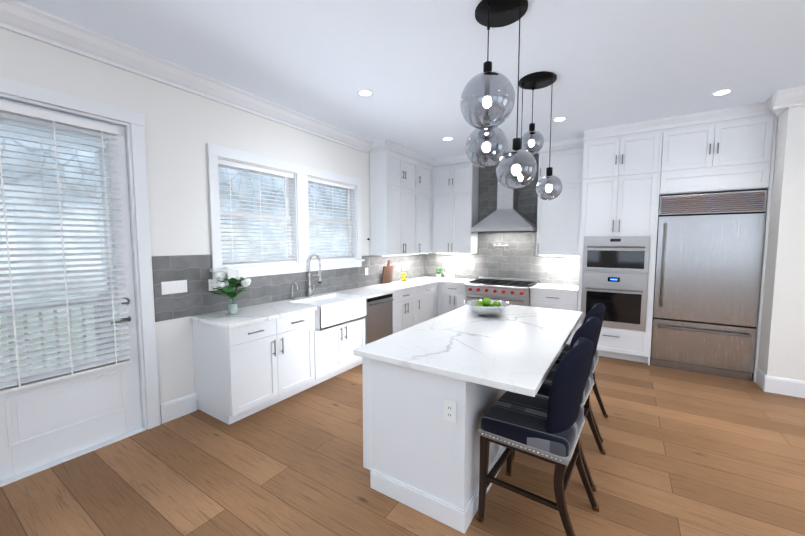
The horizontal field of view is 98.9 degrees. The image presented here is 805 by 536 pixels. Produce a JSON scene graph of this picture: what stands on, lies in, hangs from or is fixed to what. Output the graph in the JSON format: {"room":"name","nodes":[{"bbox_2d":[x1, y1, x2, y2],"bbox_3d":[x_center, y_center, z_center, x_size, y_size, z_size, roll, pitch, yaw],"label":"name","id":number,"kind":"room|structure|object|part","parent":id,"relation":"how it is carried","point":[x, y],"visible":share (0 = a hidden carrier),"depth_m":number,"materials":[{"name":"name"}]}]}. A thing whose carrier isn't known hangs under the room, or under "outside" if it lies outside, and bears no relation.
{"room":"kitchen","nodes":[
{"label":"kitchen","id":0,"kind":"room"},
{"bbox_2d":[0,28,417,428],"bbox_3d":[-2.337,-0.167,2.841,0.160,3.150,10.350,3,5,33],"label":"wall","id":1,"kind":"structure","parent":0,"point":[182,128],"depth_m":3.13,"materials":[{"name":"white paint"}]},
{"bbox_2d":[0,98,141,480],"bbox_3d":[-2.494,0.145,2.536,0.113,2.546,0.870,3,5,33],"label":"entry door","id":2,"kind":"structure","parent":1,"relation":"in","point":[51,413],"depth_m":2.54,"materials":[{"name":"painted wood"},{"name":"glass"},{"name":"metal"}]},
{"bbox_3d":[-2.303,0.358,2.814,0.061,0.212,0.148,3,5,33],"label":"handle","id":3,"kind":"part","parent":2,"relation":"part of","materials":[{"name":"silver metal"}]},
{"bbox_2d":[0,77,160,486],"bbox_3d":[-2.515,0.092,2.545,0.164,2.678,1.108,3,5,33],"label":"door frame","id":4,"kind":"structure","parent":1,"relation":"attached to","point":[142,262],"depth_m":2.86,"materials":[{"name":"white wood"}]},
{"bbox_2d":[160,392,196,423],"bbox_3d":[-2.072,1.295,3.197,0.016,0.178,0.300,3,5,33],"label":"baseboard","id":5,"kind":"structure","parent":1,"relation":"attached to","point":[177,408],"depth_m":3.18,"materials":[{"name":"white"}]},
{"bbox_2d":[0,0,372,152],"bbox_3d":[-2.714,-1.596,1.885,0.125,0.155,8.200,3,5,33],"label":"crown molding","id":6,"kind":"structure","parent":1,"relation":"attached to","point":[21,18],"depth_m":2.83,"materials":[{"name":"white wood"}]},
{"bbox_2d":[207,143,364,279],"bbox_3d":[-1.295,-0.610,4.329,0.210,1.320,2.320,3,5,33],"label":"window","id":7,"kind":"structure","parent":1,"relation":"in","point":[230,165],"depth_m":4.13,"materials":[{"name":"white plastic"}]},
{"bbox_2d":[152,254,423,321],"bbox_3d":[-0.850,0.034,5.002,0.009,0.574,4.816,3,5,33],"label":"tile backsplash","id":8,"kind":"structure","parent":1,"relation":"attached to","point":[195,269],"depth_m":3.78,"materials":[{"name":"grey tile"}]},
{"bbox_2d":[161,280,186,294],"bbox_3d":[-2.064,0.173,3.114,0.008,0.114,0.208,3,5,33],"label":"outlet","id":9,"kind":"object","parent":8,"relation":"attached to","point":[173,287],"depth_m":3.11,"materials":[{"name":"white plastic"}]},
{"bbox_2d":[208,279,219,290],"bbox_3d":[-1.866,0.166,3.421,0.007,0.114,0.115,3,5,33],"label":"outlet","id":10,"kind":"object","parent":8,"relation":"attached to","point":[212,283],"depth_m":3.40,"materials":[{"name":"white plastic"}]},
{"bbox_2d":[369,146,416,255],"bbox_3d":[-0.108,-1.033,5.766,0.318,1.618,0.999,3,5,33],"label":"upper cabinet","id":11,"kind":"object","parent":1,"relation":"attached to","point":[393,176],"depth_m":5.44,"materials":[{"name":"white wood"}]},
{"bbox_2d":[417,158,432,253],"bbox_3d":[0.292,-1.075,6.322,0.383,1.618,0.609,3,5,33],"label":"upper cabinet","id":12,"kind":"object","parent":1,"relation":"attached to","point":[424,169],"depth_m":6.28,"materials":[{"name":"white wood"}]},
{"bbox_2d":[424,153,579,285],"bbox_3d":[1.674,-0.881,6.167,2.848,2.221,0.009,3,5,33],"label":"tile backsplash","id":13,"kind":"structure","parent":1,"relation":"attached to","point":[518,258],"depth_m":6.10,"materials":[{"name":"grey tile"}]},
{"bbox_2d":[0,356,804,535],"bbox_3d":[0.836,1.608,0.914,7.720,0.100,10.350,3,5,33],"label":"floor","id":14,"kind":"structure","parent":0,"point":[689,453],"depth_m":2.38,"materials":[{"name":"brown wood"}]},
{"bbox_2d":[192,306,321,424],"bbox_3d":[-1.459,0.915,3.559,0.618,0.885,1.020,3,5,33],"label":"base cabinet","id":15,"kind":"object","parent":14,"relation":"on","point":[250,360],"depth_m":3.23,"materials":[{"name":"white wood"}]},
{"bbox_2d":[190,278,441,329],"bbox_3d":[-0.504,0.343,4.972,0.642,0.038,4.526,3,5,33],"label":"countertop","id":16,"kind":"structure","parent":15,"relation":"on","point":[246,316],"depth_m":3.68,"materials":[{"name":"white stone"}]},
{"bbox_2d":[209,267,250,314],"bbox_3d":[-1.649,0.216,3.313,0.402,0.460,0.372,3,5,33],"label":"vase","id":17,"kind":"object","parent":16,"relation":"on","point":[236,278],"visible":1,"depth_m":3.27,"materials":[{"name":"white plant"}]},
{"bbox_2d":[291,254,321,299],"bbox_3d":[-1.167,0.104,4.233,0.241,0.551,0.363,3,5,33],"label":"faucet","id":18,"kind":"object","parent":16,"relation":"on","point":[310,297],"depth_m":4.31,"materials":[{"name":"silver metal"}]},
{"bbox_2d":[381,260,454,283],"bbox_3d":[0.333,0.038,6.101,0.704,0.396,1.445,3,5,33],"label":"countertop items","id":19,"kind":"object","parent":16,"relation":"on","point":[387,273],"depth_m":5.91,"materials":[{"name":"brown"}]},
{"bbox_2d":[436,268,441,277],"bbox_3d":[0.701,0.100,6.629,0.129,0.190,0.110,3,5,33],"label":"plant pot","id":20,"kind":"object","parent":19,"relation":"on","point":[438,271],"depth_m":6.60,"materials":[{"name":"white ceramic"}]},
{"bbox_2d":[443,266,454,278],"bbox_3d":[0.870,0.083,6.506,0.237,0.242,0.190,3,5,33],"label":"kettle","id":21,"kind":"object","parent":19,"relation":"on","point":[449,274],"depth_m":6.44,"materials":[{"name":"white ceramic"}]},
{"bbox_2d":[302,294,365,381],"bbox_3d":[-0.995,0.861,4.274,0.618,0.885,0.948,3,5,33],"label":"base cabinet","id":22,"kind":"object","parent":14,"relation":"on","point":[339,343],"depth_m":4.13,"materials":[{"name":"white wood"}]},
{"bbox_2d":[366,294,397,343],"bbox_3d":[-0.571,0.812,4.927,0.618,0.885,0.749,3,5,33],"label":"base cabinet","id":23,"kind":"object","parent":14,"relation":"on","point":[381,313],"depth_m":4.77,"materials":[{"name":"white metal"}]},
{"bbox_2d":[365,294,393,344],"bbox_3d":[-0.527,0.761,4.898,0.626,0.780,0.605,3,5,33],"label":"dishwasher","id":24,"kind":"object","parent":23,"relation":"in","point":[379,321],"depth_m":4.73,"materials":[{"name":"silver metal"}]},
{"bbox_2d":[398,290,417,331],"bbox_3d":[-0.201,0.769,5.496,0.618,0.885,0.741,3,5,33],"label":"base cabinet","id":25,"kind":"object","parent":14,"relation":"on","point":[408,300],"depth_m":5.35,"materials":[{"name":"white wood"}]},
{"bbox_2d":[418,286,433,323],"bbox_3d":[0.155,0.727,6.045,0.618,0.885,0.810,3,5,33],"label":"base cabinet","id":26,"kind":"object","parent":14,"relation":"on","point":[425,294],"depth_m":5.85,"materials":[{"name":"white wood"}]},
{"bbox_2d":[362,357,520,533],"bbox_3d":[0.586,0.958,2.985,0.797,0.884,2.130,3,5,33],"label":"kitchen island","id":27,"kind":"object","parent":14,"relation":"on","point":[435,389],"depth_m":2.07,"materials":[{"name":"painted wood"},{"name":"quartz"}]},
{"bbox_2d":[444,399,455,422],"bbox_3d":[0.264,0.795,1.914,0.072,0.116,0.009,3,5,33],"label":"outlet","id":28,"kind":"object","parent":27,"relation":"attached to","point":[449,404],"depth_m":1.91,"materials":[{"name":"white plastic"}]},
{"bbox_2d":[353,305,582,396],"bbox_3d":[0.747,0.504,2.852,1.130,0.038,2.185,3,5,33],"label":"island countertop","id":29,"kind":"structure","parent":27,"relation":"on","point":[514,350],"depth_m":2.30,"materials":[{"name":"white stone"}]},
{"bbox_2d":[464,298,509,315],"bbox_3d":[0.808,0.361,3.305,0.430,0.172,0.430,3,5,33],"label":"bowl","id":30,"kind":"object","parent":29,"relation":"on","point":[487,307],"visible":1,"depth_m":3.22,"materials":[{"name":"silver metal"}]},
{"bbox_2d":[438,282,465,315],"bbox_3d":[1.010,0.707,6.316,0.566,0.885,0.676,3,5,33],"label":"base cabinet","id":31,"kind":"object","parent":14,"relation":"on","point":[451,296],"depth_m":6.08,"materials":[{"name":"white wood"}]},
{"bbox_2d":[442,278,475,285],"bbox_3d":[1.039,0.245,6.283,0.520,0.038,0.641,3,5,33],"label":"countertop","id":32,"kind":"structure","parent":31,"relation":"on","point":[461,282],"depth_m":6.26,"materials":[{"name":"white stone"}]},
{"bbox_2d":[465,276,537,305],"bbox_3d":[1.662,0.693,5.835,1.036,0.985,0.739,3,5,33],"label":"range","id":33,"kind":"object","parent":14,"relation":"on","point":[512,291],"visible":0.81,"depth_m":5.60,"materials":[{"name":"silver metal"}]},
{"bbox_2d":[477,337,599,535],"bbox_3d":[0.814,0.923,2.018,0.605,1.100,0.562,3,5,33],"label":"bar stool","id":34,"kind":"object","parent":14,"relation":"on","point":[545,428],"visible":1,"depth_m":1.83,"materials":[{"name":"brown wood"}]},
{"bbox_3d":[0.791,0.662,2.013,0.550,0.579,0.562,3,5,33],"label":"seat","id":35,"kind":"part","parent":34,"relation":"part of","materials":[{"name":"fabric"}]},
{"bbox_3d":[0.817,1.205,2.034,0.595,0.535,0.545,3,5,33],"label":"frame","id":36,"kind":"part","parent":34,"relation":"part of","materials":[{"name":"brown wood"}]},
{"bbox_2d":[530,290,577,343],"bbox_3d":[2.422,0.773,5.440,0.661,0.885,0.616,3,5,33],"label":"base cabinet","id":37,"kind":"object","parent":14,"relation":"on","point":[551,299],"depth_m":5.14,"materials":[{"name":"white wood"}]},
{"bbox_2d":[530,283,577,293],"bbox_3d":[2.415,0.312,5.395,0.661,0.038,0.641,3,5,33],"label":"countertop","id":38,"kind":"structure","parent":37,"relation":"on","point":[561,289],"depth_m":5.21,"materials":[{"name":"white stone"}]},
{"bbox_2d":[513,316,605,491],"bbox_3d":[1.177,0.881,2.575,0.579,1.100,0.531,3,5,37],"label":"bar stool","id":39,"kind":"object","parent":14,"relation":"on","point":[589,328],"visible":0.27,"depth_m":2.39,"materials":[{"name":"brown wood"}]},
{"bbox_3d":[1.181,1.163,2.594,0.603,0.535,0.554,3,5,33],"label":"frame","id":40,"kind":"part","parent":39,"relation":"part of","materials":[{"name":"brown wood"}]},
{"bbox_3d":[1.153,0.620,2.575,0.553,0.579,0.568,3,5,33],"label":"seat","id":41,"kind":"part","parent":39,"relation":"part of","materials":[{"name":"fabric"}]},
{"bbox_2d":[555,303,607,442],"bbox_3d":[1.532,0.840,3.123,0.597,1.100,0.555,3,5,33],"label":"bar stool","id":42,"kind":"object","parent":14,"relation":"on","point":[597,310],"visible":0.23,"depth_m":2.95,"materials":[{"name":"brown wood"}]},
{"bbox_3d":[1.510,0.579,3.117,0.546,0.579,0.555,3,5,33],"label":"seat","id":43,"kind":"part","parent":42,"relation":"part of","materials":[{"name":"fabric"}]},
{"bbox_3d":[1.535,1.122,3.139,0.586,0.535,0.535,3,5,33],"label":"frame","id":44,"kind":"part","parent":42,"relation":"part of","materials":[{"name":"brown wood"}]},
{"bbox_2d":[577,118,664,365],"bbox_3d":[3.058,-0.322,4.913,0.876,3.148,0.668,3,5,33],"label":"tall cabinet","id":45,"kind":"object","parent":14,"relation":"on","point":[598,215],"depth_m":4.61,"materials":[{"name":"white wood"}]},
{"bbox_2d":[650,189,767,380],"bbox_3d":[3.826,0.182,4.425,0.976,2.215,0.715,3,5,33],"label":"refrigerator","id":46,"kind":"object","parent":14,"relation":"on","point":[709,260],"visible":1,"depth_m":4.16,"materials":[{"name":"silver metal"}]},
{"bbox_2d":[17,0,804,158],"bbox_3d":[0.836,-1.633,0.670,7.720,0.100,10.350,3,5,33],"label":"ceiling","id":47,"kind":"structure","parent":0,"point":[415,66],"depth_m":2.80,"materials":[{"name":"white paint"}]},
{"bbox_2d":[357,89,373,96],"bbox_3d":[-0.382,-1.795,3.533,0.175,0.006,0.175,-1,4,-12],"label":"recessed light","id":48,"kind":"object","parent":47,"relation":"in","point":[364,92],"depth_m":3.52,"materials":[{"name":"white paint"}]},
{"bbox_2d":[442,137,452,140],"bbox_3d":[0.668,-1.914,5.113,0.175,0.006,0.175,-1,4,-12],"label":"recessed light","id":49,"kind":"object","parent":47,"relation":"in","point":[445,138],"depth_m":5.10,"materials":[{"name":"white paint"}]},
{"bbox_2d":[460,0,536,188],"bbox_3d":[0.630,-1.113,2.289,0.521,1.179,0.547,3,5,33],"label":"pendant light","id":50,"kind":"object","parent":47,"relation":"hanging from","point":[516,167],"visible":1,"depth_m":2.23,"materials":[{"name":"clear glass"}]},
{"bbox_2d":[519,71,562,199],"bbox_3d":[1.302,-1.207,3.293,0.472,1.141,0.409,3,5,33],"label":"pendant light","id":51,"kind":"object","parent":47,"relation":"hanging from","point":[549,185],"visible":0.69,"depth_m":3.24,"materials":[{"name":"clear glass"}]},
{"bbox_2d":[552,117,566,121],"bbox_3d":[1.957,-1.852,4.292,0.175,0.006,0.175,-1,4,-12],"label":"recessed light","id":52,"kind":"object","parent":47,"relation":"in","point":[558,119],"depth_m":4.29,"materials":[{"name":"white paint"}]},
{"bbox_2d":[711,89,733,96],"bbox_3d":[3.271,-1.794,3.527,0.175,0.006,0.175,-1,4,-12],"label":"recessed light","id":53,"kind":"object","parent":47,"relation":"in","point":[725,91],"depth_m":3.52,"materials":[{"name":"white paint"}]},
{"bbox_2d":[433,158,478,253],"bbox_3d":[0.946,-1.080,6.390,0.810,1.618,0.380,3,5,33],"label":"upper cabinet","id":54,"kind":"object","parent":0,"relation":"attached to","point":[455,184],"depth_m":6.25,"materials":[{"name":"white wood"}]},
{"bbox_2d":[536,146,580,255],"bbox_3d":[2.502,-1.007,5.422,0.658,1.618,0.318,3,5,33],"label":"upper cabinet","id":55,"kind":"object","parent":0,"relation":"attached to","point":[559,218],"depth_m":5.28,"materials":[{"name":"white wood"}]},
{"bbox_2d":[758,105,804,380],"bbox_3d":[5.311,-0.202,3.308,2.630,3.150,0.930,3,5,33],"label":"wall","id":56,"kind":"structure","parent":0,"point":[782,348],"depth_m":3.61,"materials":[{"name":"white paint"}]},
{"bbox_2d":[661,112,776,194],"bbox_3d":[3.845,-1.333,4.339,0.980,0.800,0.646,3,5,33],"label":"upper cabinet","id":57,"kind":"object","parent":56,"relation":"attached to","point":[726,154],"depth_m":4.04,"materials":[{"name":"white wood"}]},
{"bbox_2d":[762,374,804,397],"bbox_3d":[5.046,1.308,3.029,2.647,0.178,0.017,3,5,33],"label":"baseboard","id":58,"kind":"structure","parent":56,"relation":"attached to","point":[778,385],"depth_m":3.66,"materials":[{"name":"white wood"}]},
{"bbox_2d":[768,86,804,111],"bbox_3d":[4.970,-1.664,2.788,2.756,0.155,0.126,3,5,33],"label":"crown molding","id":59,"kind":"structure","parent":56,"relation":"attached to","point":[781,100],"depth_m":3.48,"materials":[{"name":"white wood"}]},
{"bbox_3d":[3.672,-0.331,5.014,7.560,3.150,0.160,3,5,33],"label":"wall","id":60,"kind":"structure","parent":0,"visible":0},
{"bbox_2d":[471,150,536,231],"bbox_3d":[1.732,-1.288,5.793,1.020,1.350,0.500,3,5,33],"label":"range hood","id":61,"kind":"object","parent":60,"relation":"attached to","point":[506,216],"visible":0.77,"depth_m":5.75,"materials":[{"name":"silver metal"}]},
{"label":"outside","id":62,"kind":"structure","parent":0,"visible":0},
{"bbox_2d":[0,138,347,376],"bbox_3d":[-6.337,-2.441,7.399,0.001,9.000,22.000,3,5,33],"label":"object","id":63,"kind":"structure","parent":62,"point":[72,169],"depth_m":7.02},
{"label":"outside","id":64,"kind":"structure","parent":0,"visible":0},
{"bbox_2d":[0,293,115,374],"bbox_3d":[-2.299,0.807,5.022,2.020,1.120,12.000,3,5,33],"label":"railing","id":65,"kind":"object","parent":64,"point":[48,306],"depth_m":4.08,"materials":[{"name":"white"}]},
{"bbox_2d":[0,120,115,294],"bbox_3d":[-4.284,-0.425,1.947,2.120,1.900,4.850,3,5,33],"label":"porch roof","id":66,"kind":"structure","parent":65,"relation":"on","point":[28,131],"depth_m":4.04,"materials":[{"name":"white"}]}
]}

